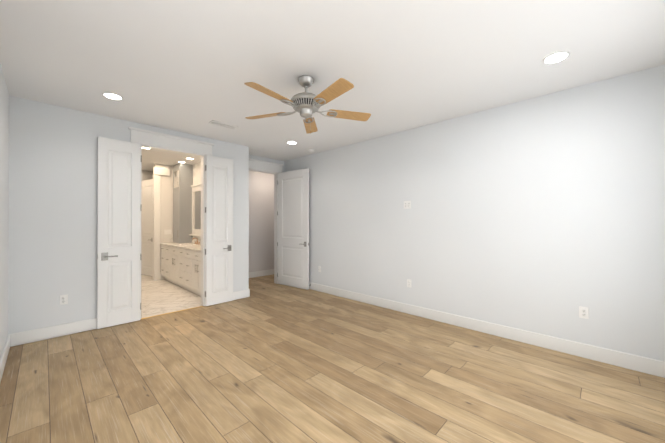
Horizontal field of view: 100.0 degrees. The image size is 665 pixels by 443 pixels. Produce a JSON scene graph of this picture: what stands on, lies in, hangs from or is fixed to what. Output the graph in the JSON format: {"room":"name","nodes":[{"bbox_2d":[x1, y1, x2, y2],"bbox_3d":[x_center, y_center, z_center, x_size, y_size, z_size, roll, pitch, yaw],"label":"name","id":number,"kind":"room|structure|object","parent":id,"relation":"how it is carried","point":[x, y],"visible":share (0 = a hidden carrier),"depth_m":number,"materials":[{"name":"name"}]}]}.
{"room":"bedroom","nodes":[
{"label":"bedroom","id":0,"kind":"room"},
{"bbox_2d":[0,64,8,358],"bbox_3d":[-3.236,-0.006,2.676,9.690,2.743,0.120,0,0,44],"label":"wall","id":1,"kind":"structure","parent":0,"point":[4,175],"depth_m":2.70,"materials":[{"name":"paint"}]},
{"bbox_2d":[0,334,11,382],"bbox_3d":[-1.658,1.291,1.240,5.190,0.140,0.020,0,0,44],"label":"baseboard","id":2,"kind":"structure","parent":1,"relation":"attached to","point":[8,344],"depth_m":2.66,"materials":[{"name":"white wood"}]},
{"bbox_2d":[8,95,248,333],"bbox_3d":[-2.573,-0.001,4.115,0.120,2.743,2.870,0,0,44],"label":"wall","id":3,"kind":"structure","parent":0,"point":[53,176],"depth_m":3.33,"materials":[{"name":"paint"}]},
{"bbox_2d":[12,318,96,346],"bbox_3d":[-3.135,1.298,3.432,0.016,0.140,1.055,0,0,44],"label":"baseboard","id":4,"kind":"structure","parent":3,"relation":"attached to","point":[35,335],"depth_m":3.27,"materials":[{"name":"white wood"}]},
{"bbox_2d":[60,294,67,304],"bbox_3d":[-3.222,0.938,3.348,0.009,0.116,0.072,0,0,44],"label":"electrical outlet","id":5,"kind":"object","parent":3,"relation":"attached to","point":[63,299],"visible":1,"depth_m":3.35,"materials":[{"name":"plastic"}]},
{"bbox_2d":[97,137,141,328],"bbox_3d":[-2.801,0.143,3.692,0.089,2.437,0.466,0,0,44],"label":"bathroom door","id":6,"kind":"structure","parent":3,"relation":"in","point":[119,207],"depth_m":3.68,"materials":[{"name":"white wood"}]},
{"bbox_2d":[128,127,213,318],"bbox_3d":[-2.414,0.042,4.249,0.162,2.658,1.155,0,0,44],"label":"door frame","id":7,"kind":"structure","parent":3,"relation":"attached to","point":[161,141],"depth_m":4.36,"materials":[{"name":"white wood"}]},
{"bbox_2d":[205,155,232,305],"bbox_3d":[-1.873,0.146,4.657,0.099,2.437,0.466,0,0,44],"label":"bathroom door","id":8,"kind":"structure","parent":3,"relation":"in","point":[219,229],"depth_m":4.65,"materials":[{"name":"white wood"}]},
{"bbox_2d":[233,289,249,299],"bbox_3d":[-1.754,1.303,4.860,0.020,0.140,0.686,0,0,44],"label":"baseboard","id":9,"kind":"structure","parent":3,"relation":"attached to","point":[243,293],"depth_m":4.98,"materials":[{"name":"white wood"}]},
{"bbox_2d":[142,170,153,174],"bbox_3d":[-5.568,0.009,6.930,0.120,2.743,2.746,0,0,44],"label":"wall","id":10,"kind":"structure","parent":0,"point":[144,172],"depth_m":7.48,"materials":[{"name":"paint"}]},
{"bbox_2d":[141,174,152,180],"bbox_3d":[-4.902,0.068,7.603,0.140,2.630,0.840,0,0,44],"label":"door frame","id":11,"kind":"structure","parent":10,"relation":"attached to","point":[145,177],"depth_m":7.45,"materials":[{"name":"white wood"}]},
{"bbox_2d":[141,179,152,275],"bbox_3d":[-4.731,0.155,7.175,0.696,2.437,0.230,0,0,44],"label":"bathroom door","id":12,"kind":"structure","parent":10,"relation":"in","point":[146,221],"depth_m":7.16,"materials":[{"name":"white wood"}]},
{"bbox_2d":[154,164,173,271],"bbox_3d":[-3.976,0.009,6.835,0.110,2.743,0.666,0,0,44],"label":"wall","id":13,"kind":"structure","parent":0,"point":[167,190],"depth_m":6.73,"materials":[{"name":"paint"}]},
{"bbox_2d":[152,167,169,280],"bbox_3d":[-4.099,0.055,6.679,0.150,2.650,0.350,0,0,44],"label":"door frame","id":14,"kind":"structure","parent":13,"relation":"attached to","point":[156,229],"depth_m":6.58,"materials":[{"name":"white wood"}]},
{"bbox_2d":[164,229,170,233],"bbox_3d":[-3.976,0.250,6.746,0.012,0.117,0.150,0,0,44],"label":"bathroom light switch","id":15,"kind":"object","parent":13,"relation":"attached to","point":[167,231],"visible":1,"depth_m":6.74,"materials":[{"name":"plastic"}]},
{"bbox_2d":[172,239,183,242],"bbox_3d":[-3.822,0.460,6.892,0.020,0.098,0.323,0,0,44],"label":"backsplash","id":16,"kind":"structure","parent":13,"relation":"attached to","point":[173,240],"depth_m":6.56,"materials":[{"name":"beige stone"}]},
{"bbox_2d":[184,239,200,242],"bbox_3d":[-2.726,0.457,6.069,2.740,0.098,0.020,0,0,44],"label":"backsplash","id":17,"kind":"structure","parent":13,"relation":"attached to","point":[185,240],"depth_m":6.61,"materials":[{"name":"beige stone"}]},
{"bbox_2d":[141,274,201,317],"bbox_3d":[-4.145,1.416,5.549,4.380,0.080,2.990,0,0,44],"label":"floor","id":18,"kind":"structure","parent":0,"point":[162,296],"depth_m":5.05,"materials":[{"name":"tile"}]},
{"bbox_2d":[160,243,200,295],"bbox_3d":[-2.920,0.957,5.867,2.740,0.839,0.579,0,0,44],"label":"bathroom vanity","id":19,"kind":"object","parent":18,"relation":"on","point":[181,258],"depth_m":5.61,"materials":[{"name":"wood"}]},
{"bbox_2d":[168,243,200,250],"bbox_3d":[-2.908,0.521,5.870,2.755,0.032,0.559,0,0,44],"label":"countertop","id":20,"kind":"structure","parent":19,"relation":"on","point":[191,246],"depth_m":5.88,"materials":[{"name":"beige stone"}]},
{"bbox_2d":[192,239,199,242],"bbox_3d":[-3.058,0.435,6.229,0.256,0.142,0.138,0,0,44],"label":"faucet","id":21,"kind":"object","parent":20,"relation":"on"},
{"bbox_2d":[193,162,200,238],"bbox_3d":[-3.190,0.008,6.540,4.140,2.743,0.004,0,0,44],"label":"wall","id":22,"kind":"structure","parent":0,"point":[196,173],"depth_m":6.49,"materials":[{"name":"paint"}]},
{"bbox_2d":[189,183,200,235],"bbox_3d":[-2.663,-0.265,5.975,1.976,1.185,0.074,0,0,44],"label":"vanity mirror","id":23,"kind":"object","parent":22,"relation":"attached to","point":[196,209],"visible":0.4,"depth_m":6.51,"materials":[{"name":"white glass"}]},
{"bbox_2d":[249,171,273,271],"bbox_3d":[-1.697,0.010,7.248,0.120,2.743,2.850,0,0,44],"label":"wall","id":24,"kind":"structure","parent":0,"point":[261,221],"depth_m":7.06,"materials":[{"name":"paint"}]},
{"bbox_2d":[249,269,273,277],"bbox_3d":[-1.689,1.312,7.152,0.016,0.140,2.730,0,0,44],"label":"baseboard","id":25,"kind":"structure","parent":24,"relation":"attached to","point":[265,272],"depth_m":7.04,"materials":[{"name":"white wood"}]},
{"bbox_2d":[249,155,283,171],"bbox_3d":[-0.964,0.008,6.538,0.120,2.743,2.850,0,0,44],"label":"wall","id":26,"kind":"structure","parent":0,"point":[265,159],"depth_m":6.01,"materials":[{"name":"paint"}]},
{"bbox_2d":[249,158,283,283],"bbox_3d":[-1.556,0.048,5.896,0.162,2.658,1.165,0,0,44],"label":"door frame","id":27,"kind":"structure","parent":26,"relation":"attached to","point":[275,169],"depth_m":6.19,"materials":[{"name":"white wood"}]},
{"bbox_2d":[0,274,664,442],"bbox_3d":[-0.273,1.410,3.782,6.980,0.080,5.840,0,0,44],"label":"floor","id":28,"kind":"structure","parent":0,"point":[268,360],"depth_m":2.34,"materials":[{"name":"brown wood"}]},
{"bbox_2d":[141,306,201,318],"bbox_3d":[-2.395,1.368,4.226,0.035,0.006,0.849,0,0,44],"label":"trim","id":29,"kind":"structure","parent":28,"relation":"on","point":[171,312],"depth_m":4.19,"materials":[{"name":"gold metal"}]},
{"bbox_2d":[0,0,664,170],"bbox_3d":[-1.246,-1.420,4.735,9.690,0.100,5.840,0,0,44],"label":"ceiling","id":30,"kind":"structure","parent":0,"point":[192,67],"depth_m":2.35,"materials":[{"name":"white paint"}]},
{"bbox_2d":[102,92,122,99],"bbox_3d":[-2.411,-1.372,3.065,0.182,0.006,0.182,0,0,44],"label":"recessed light","id":31,"kind":"object","parent":30,"relation":"attached to","point":[113,96],"visible":1,"depth_m":3.07,"materials":[{"name":"white plastic"}]},
{"bbox_2d":[208,120,237,129],"bbox_3d":[-1.549,-1.368,3.970,0.170,0.008,0.370,0,0,44],"label":"ceiling vent","id":32,"kind":"object","parent":30,"relation":"in","point":[221,124],"visible":1,"depth_m":3.97,"materials":[{"name":"white metal"}]},
{"bbox_2d":[249,148,270,155],"bbox_3d":[-1.495,-1.363,5.491,0.360,0.008,0.500,0,0,44],"label":"vent panel","id":33,"kind":"object","parent":30,"relation":"attached to","point":[257,152],"visible":0.77,"depth_m":5.50,"materials":[{"name":"white metal"}]},
{"bbox_2d":[244,75,370,133],"bbox_3d":[-0.263,-1.113,2.667,1.282,0.528,1.268,0,0,44],"label":"ceiling fan","id":34,"kind":"object","parent":30,"relation":"hanging from","point":[306,105],"visible":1,"depth_m":2.62,"materials":[{"name":"brown wood"}]},
{"bbox_2d":[542,51,569,63],"bbox_3d":[1.879,-1.375,2.349,0.182,0.006,0.182,0,0,44],"label":"recessed light","id":35,"kind":"object","parent":30,"relation":"attached to","point":[556,57],"visible":1,"depth_m":2.34,"materials":[{"name":"white plastic"}]},
{"bbox_2d":[284,64,664,361],"bbox_3d":[1.048,0.000,4.332,5.840,2.743,0.120,0,0,44],"label":"wall","id":36,"kind":"structure","parent":0,"point":[544,214],"depth_m":3.19,"materials":[{"name":"paint"}]},
{"bbox_2d":[277,168,308,289],"bbox_3d":[-0.828,0.151,5.908,0.918,2.437,0.180,0,0,44],"label":"entry door","id":37,"kind":"structure","parent":36,"relation":"in","point":[293,228],"depth_m":5.85,"materials":[{"name":"white wood"}]},
{"bbox_2d":[404,201,410,208],"bbox_3d":[1.118,-0.249,4.175,0.120,0.117,0.009,0,0,44],"label":"outlet","id":38,"kind":"object","parent":36,"relation":"attached to","point":[407,204],"visible":1,"depth_m":4.17,"materials":[{"name":"plastic"}]},
{"bbox_2d":[407,279,410,287],"bbox_3d":[1.139,0.921,4.150,0.072,0.116,0.009,0,0,44],"label":"electrical outlet","id":39,"kind":"object","parent":36,"relation":"attached to","point":[408,283],"visible":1,"depth_m":4.15,"materials":[{"name":"plastic"}]},
{"bbox_2d":[309,282,664,377],"bbox_3d":[0.952,1.302,4.315,5.720,0.140,0.030,0,0,44],"label":"baseboard","id":40,"kind":"structure","parent":36,"relation":"attached to","point":[630,361],"depth_m":3.16,"materials":[{"name":"white wood"}]},
{"bbox_2d":[579,306,588,318],"bbox_3d":[2.526,0.916,2.807,0.072,0.116,0.009,0,0,44],"label":"electrical outlet","id":41,"kind":"object","parent":36,"relation":"attached to","point":[584,312],"visible":1,"depth_m":2.80,"materials":[{"name":"plastic"}]}
]}

